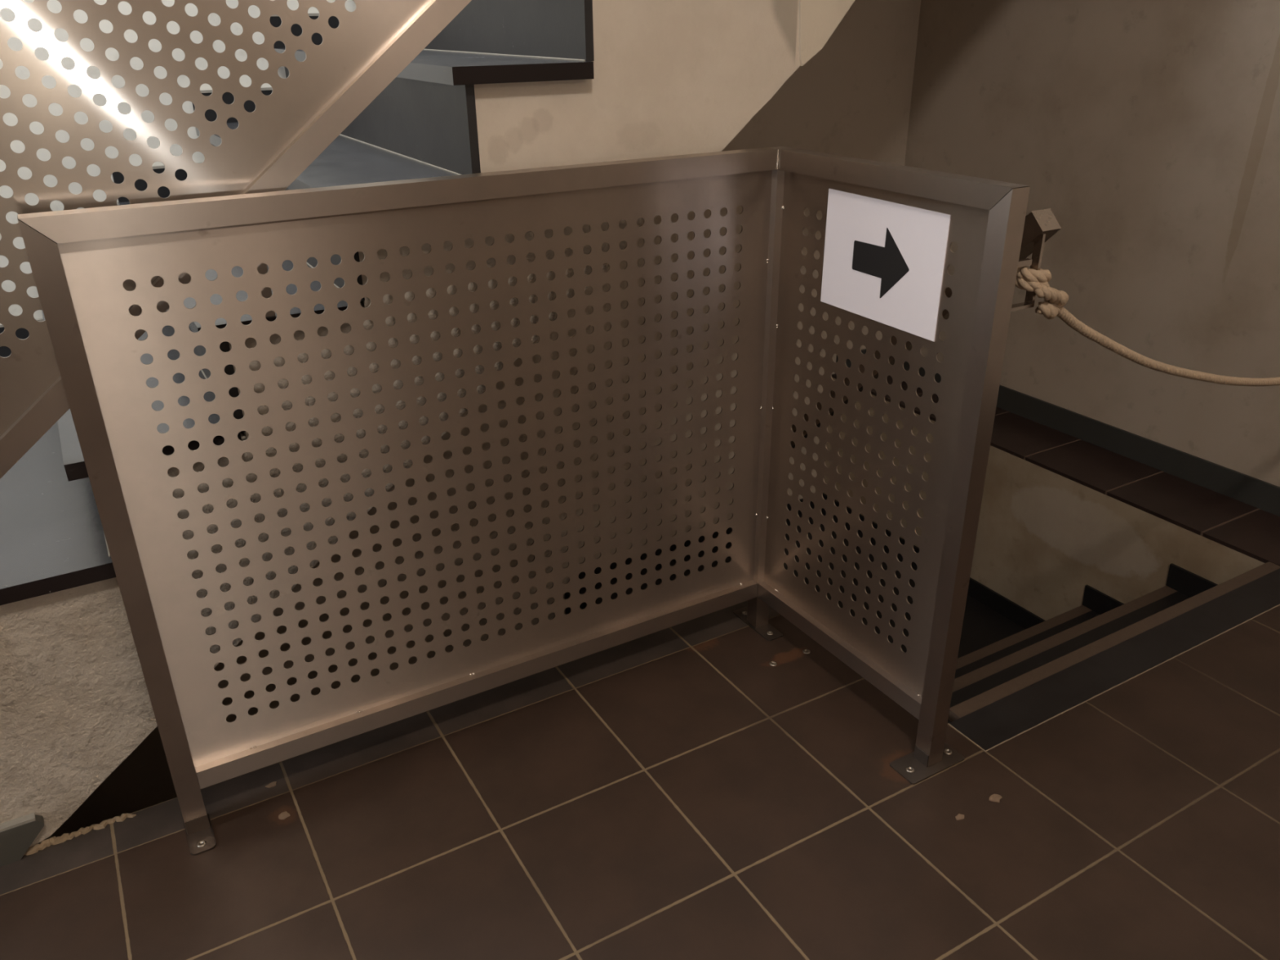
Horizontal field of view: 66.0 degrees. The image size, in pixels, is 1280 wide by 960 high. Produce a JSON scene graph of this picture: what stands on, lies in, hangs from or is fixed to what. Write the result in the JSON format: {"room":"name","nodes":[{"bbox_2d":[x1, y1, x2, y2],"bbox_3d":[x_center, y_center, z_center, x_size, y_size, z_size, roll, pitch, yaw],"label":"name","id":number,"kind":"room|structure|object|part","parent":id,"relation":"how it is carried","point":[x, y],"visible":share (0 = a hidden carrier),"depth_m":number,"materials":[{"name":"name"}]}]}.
{"room":"stairwell landing","nodes":[
{"label":"stairwell landing","id":0,"kind":"room"},
{"bbox_2d":[0,0,355,324],"bbox_3d":[-1.521,-0.501,3.046,5.810,6.400,0.150,-15,29,-27],"label":"wall","id":1,"kind":"structure","parent":0,"point":[7,15],"depth_m":2.74,"materials":[{"name":"white paint"}]},
{"bbox_2d":[39,0,920,844],"bbox_3d":[-1.437,0.278,3.272,5.810,4.598,0.150,-15,29,-27],"label":"wall","id":2,"kind":"structure","parent":0,"point":[852,98],"depth_m":3.74,"materials":[{"name":"paint"}]},
{"bbox_2d":[835,348,866,373],"bbox_3d":[0.977,-0.534,4.356,0.280,0.085,0.010,-15,29,-27],"label":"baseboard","id":3,"kind":"structure","parent":2,"relation":"attached to","point":[848,362],"depth_m":4.32,"materials":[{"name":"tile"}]},
{"bbox_2d":[0,373,1279,959],"bbox_3d":[-1.045,2.639,-2.027,11.010,0.140,10.550,-15,29,-27],"label":"floor","id":4,"kind":"structure","parent":0,"point":[677,792],"depth_m":1.94,"materials":[{"name":"tile"}]},
{"bbox_2d":[0,812,44,866],"bbox_3d":[-1.562,0.779,1.653,0.998,0.081,0.020,-15,29,-27],"label":"baseboard","id":5,"kind":"structure","parent":4,"relation":"on","point":[17,835],"depth_m":1.85,"materials":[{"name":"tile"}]},
{"bbox_2d":[23,813,136,855],"bbox_3d":[-1.096,0.691,1.925,0.206,0.025,0.029,-15,29,-27],"label":"trim","id":6,"kind":"structure","parent":4,"relation":"on","point":[55,840],"depth_m":1.92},
{"bbox_2d":[265,781,276,787],"bbox_3d":[-0.763,0.631,2.039,0.023,0.002,0.014,-15,29,-27],"label":"chip","id":7,"kind":"object","parent":4,"relation":"on","point":[273,784],"visible":1,"depth_m":2.04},
{"bbox_2d":[278,811,290,819],"bbox_3d":[-0.708,0.667,1.960,0.019,0.002,0.020,20,32,37],"label":"chip","id":8,"kind":"object","parent":4,"relation":"on","point":[282,815],"visible":1,"depth_m":1.96,"materials":[{"name":"beige"}]},
{"bbox_2d":[0,0,854,847],"bbox_3d":[-0.294,-0.971,2.579,3.903,2.426,1.478,-15,29,-27],"label":"wall","id":9,"kind":"structure","parent":4,"relation":"on","point":[505,85],"depth_m":1.90,"materials":[{"name":"paint"}]},
{"bbox_3d":[-1.796,-0.401,2.808,0.271,0.091,0.013,-15,29,-27],"label":"wall skirting","id":10,"kind":"part","parent":9,"relation":"part of","materials":[{"name":"paint"}]},
{"bbox_3d":[-1.375,-0.866,2.864,0.271,0.091,0.013,-15,29,-27],"label":"wall skirting","id":11,"kind":"part","parent":9,"relation":"part of","materials":[{"name":"paint"}]},
{"bbox_3d":[-1.165,-1.099,2.892,0.271,0.091,0.013,-15,29,-27],"label":"wall skirting","id":12,"kind":"part","parent":9,"relation":"part of","materials":[{"name":"paint"}]},
{"bbox_2d":[0,0,471,479],"bbox_3d":[-0.576,-1.036,1.438,2.820,3.349,0.040,-15,29,-27],"label":"balustrade","id":13,"kind":"object","parent":9,"relation":"attached to","point":[288,128],"visible":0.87,"depth_m":1.56,"materials":[{"name":"silver metal"}]},
{"bbox_3d":[-0.955,-1.332,2.919,0.271,0.091,0.013,-15,29,-27],"label":"wall skirting","id":14,"kind":"part","parent":9,"relation":"part of","materials":[{"name":"paint"}]},
{"bbox_2d":[17,146,1030,855],"bbox_3d":[-0.127,0.091,1.786,1.454,1.179,0.716,-15,29,-27],"label":"guard railing","id":15,"kind":"object","parent":4,"relation":"on","point":[81,260],"visible":1,"depth_m":1.91,"materials":[{"name":"metal"}]},
{"bbox_3d":[-0.876,0.146,1.686,0.041,1.174,0.040,-15,29,-27],"label":"post","id":16,"kind":"part","parent":15,"relation":"part of","materials":[{"name":"silver metal"}]},
{"bbox_3d":[-0.855,0.689,1.915,0.047,0.004,0.100,-15,29,-27],"label":"foot plate","id":17,"kind":"part","parent":15,"relation":"part of","materials":[{"name":"metal"}]},
{"bbox_3d":[-0.312,-0.516,1.743,1.362,0.040,0.040,-15,29,-27],"label":"rail","id":18,"kind":"part","parent":15,"relation":"part of","materials":[{"name":"silver metal"}]},
{"bbox_3d":[-0.289,-0.051,1.975,1.342,1.020,0.002,-15,29,-27],"label":"perforated panel","id":19,"kind":"part","parent":15,"relation":"part of","materials":[{"name":"silver metal"}]},
{"bbox_3d":[-0.284,0.419,2.198,1.321,0.040,0.040,-15,29,-27],"label":"rail","id":20,"kind":"part","parent":15,"relation":"part of","materials":[{"name":"silver metal"}]},
{"bbox_3d":[0.305,0.372,2.556,0.048,0.004,0.158,-15,29,-27],"label":"foot plate","id":21,"kind":"part","parent":15,"relation":"part of","materials":[{"name":"metal"}]},
{"bbox_3d":[0.298,-0.161,2.305,0.040,1.174,0.040,-15,29,-27],"label":"post","id":22,"kind":"part","parent":15,"relation":"part of","materials":[{"name":"silver metal"}]},
{"bbox_3d":[0.456,0.375,2.272,0.040,0.040,0.560,-15,29,-27],"label":"rail","id":23,"kind":"part","parent":15,"relation":"part of","materials":[{"name":"silver metal"}]},
{"bbox_3d":[0.450,-0.095,2.049,0.002,1.020,0.582,-15,29,-27],"label":"perforated panel","id":24,"kind":"part","parent":15,"relation":"part of","materials":[{"name":"silver metal"}]},
{"bbox_2d":[820,188,951,341],"bbox_3d":[0.456,-0.414,1.874,0.002,0.230,0.321,-15,29,-27],"label":"arrow sign","id":25,"kind":"object","parent":15,"relation":"attached to","point":[884,260],"visible":1,"depth_m":1.86,"materials":[{"name":"white paper"}]},
{"bbox_3d":[0.455,-0.557,1.812,0.040,0.040,0.600,-15,29,-27],"label":"rail","id":26,"kind":"part","parent":15,"relation":"part of","materials":[{"name":"silver metal"}]},
{"bbox_2d":[791,208,1061,448],"bbox_3d":[0.458,-0.211,2.139,0.107,0.844,0.840,-15,29,-27],"label":"handrail","id":27,"kind":"object","parent":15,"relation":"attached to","point":[1040,225],"visible":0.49,"depth_m":1.68,"materials":[{"name":"metal"}]},
{"bbox_3d":[0.648,-0.298,1.703,0.077,0.006,0.016,-15,29,-27],"label":"bracket arm","id":28,"kind":"part","parent":27,"relation":"part of","materials":[{"name":"metal"}]},
{"bbox_3d":[0.639,-0.366,1.669,0.060,0.010,0.010,-15,29,-27],"label":"bracket arm","id":29,"kind":"part","parent":27,"relation":"part of","materials":[{"name":"metal"}]},
{"bbox_2d":[1014,266,1279,386],"bbox_3d":[1.386,-0.359,2.135,1.691,0.414,0.066,-14,29,-26],"label":"rope","id":30,"kind":"object","parent":27,"relation":"hanging from","point":[1030,280],"visible":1,"depth_m":1.82,"materials":[{"name":"fabric"}]},
{"bbox_3d":[0.606,0.594,2.081,0.152,0.004,0.072,-15,29,-27],"label":"foot plate","id":31,"kind":"part","parent":15,"relation":"part of","materials":[{"name":"metal"}]},
{"bbox_3d":[0.603,0.058,1.835,0.040,1.174,0.040,-15,29,-27],"label":"post","id":32,"kind":"part","parent":15,"relation":"part of","materials":[{"name":"silver metal"}]},
{"bbox_2d":[768,661,777,666],"bbox_3d":[0.324,0.446,2.400,0.019,0.003,0.019,-15,29,-27],"label":"anchor","id":33,"kind":"object","parent":4,"relation":"on","point":[771,663],"visible":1,"depth_m":2.40,"materials":[{"name":"metal"}]},
{"bbox_2d":[802,648,810,653],"bbox_3d":[0.413,0.425,2.443,0.019,0.003,0.019,-15,29,-27],"label":"anchor","id":34,"kind":"object","parent":4,"relation":"on","point":[805,651],"visible":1,"depth_m":2.44,"materials":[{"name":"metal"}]},
{"bbox_2d":[578,493,1279,723],"bbox_3d":[0.765,0.356,3.396,1.314,0.694,1.940,-15,29,-27],"label":"staircase","id":35,"kind":"structure","parent":4,"relation":"attached to","point":[1005,648],"depth_m":3.05,"materials":[{"name":"tile"}]},
{"bbox_3d":[0.278,0.240,4.261,1.292,0.072,0.010,-15,29,-27],"label":"landing skirting","id":36,"kind":"part","parent":35,"relation":"part of","materials":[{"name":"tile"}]},
{"bbox_3d":[1.187,0.342,4.025,0.010,0.072,1.375,-15,29,-27],"label":"step skirting","id":37,"kind":"part","parent":35,"relation":"part of","materials":[{"name":"tile"}]},
{"bbox_3d":[1.599,0.443,3.294,0.010,0.076,0.266,-15,29,-27],"label":"step skirting","id":38,"kind":"part","parent":35,"relation":"part of","materials":[{"name":"tile"}]},
{"bbox_3d":[1.729,0.345,2.996,0.010,0.076,0.266,-15,29,-27],"label":"step skirting","id":39,"kind":"part","parent":35,"relation":"part of","materials":[{"name":"tile"}]},
{"bbox_2d":[955,813,964,820],"bbox_3d":[0.629,0.662,1.937,0.023,0.002,0.014,-15,29,-27],"label":"chip","id":40,"kind":"object","parent":4,"relation":"on","point":[959,816],"visible":1,"depth_m":1.94,"materials":[{"name":"beige"}]},
{"bbox_2d":[989,794,1002,802],"bbox_3d":[0.715,0.640,1.983,0.021,0.002,0.026,18,31,33],"label":"chip","id":41,"kind":"object","parent":4,"relation":"on","point":[994,797],"visible":1,"depth_m":1.98,"materials":[{"name":"beige"}]},
{"bbox_2d":[822,377,1264,620],"bbox_3d":[1.502,1.012,4.114,0.310,2.488,2.047,-15,29,-27],"label":"wall","id":42,"kind":"structure","parent":0,"point":[1043,535],"depth_m":3.44,"materials":[{"name":"paint"}]},
{"bbox_2d":[904,0,1279,486],"bbox_3d":[3.720,0.750,0.277,0.150,6.400,10.700,-15,29,-27],"label":"wall","id":43,"kind":"structure","parent":0,"point":[1148,131],"depth_m":3.26,"materials":[{"name":"paint"}]},
{"bbox_2d":[903,361,1279,516],"bbox_3d":[3.733,1.325,0.362,0.010,0.088,10.400,-15,29,-27],"label":"baseboard","id":44,"kind":"structure","parent":43,"relation":"attached to","point":[1253,491],"depth_m":3.41,"materials":[{"name":"painted wood"}]},
{"bbox_3d":[-1.153,2.717,3.602,5.500,0.100,1.400,-15,29,-27],"label":"floor","id":45,"kind":"structure","parent":0,"visible":0},
{"bbox_2d":[538,591,608,672],"bbox_3d":[-0.859,1.696,3.380,2.100,1.720,1.296,-15,29,-27],"label":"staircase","id":46,"kind":"structure","parent":45,"relation":"on","point":[567,593],"depth_m":3.98,"materials":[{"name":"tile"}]}
]}

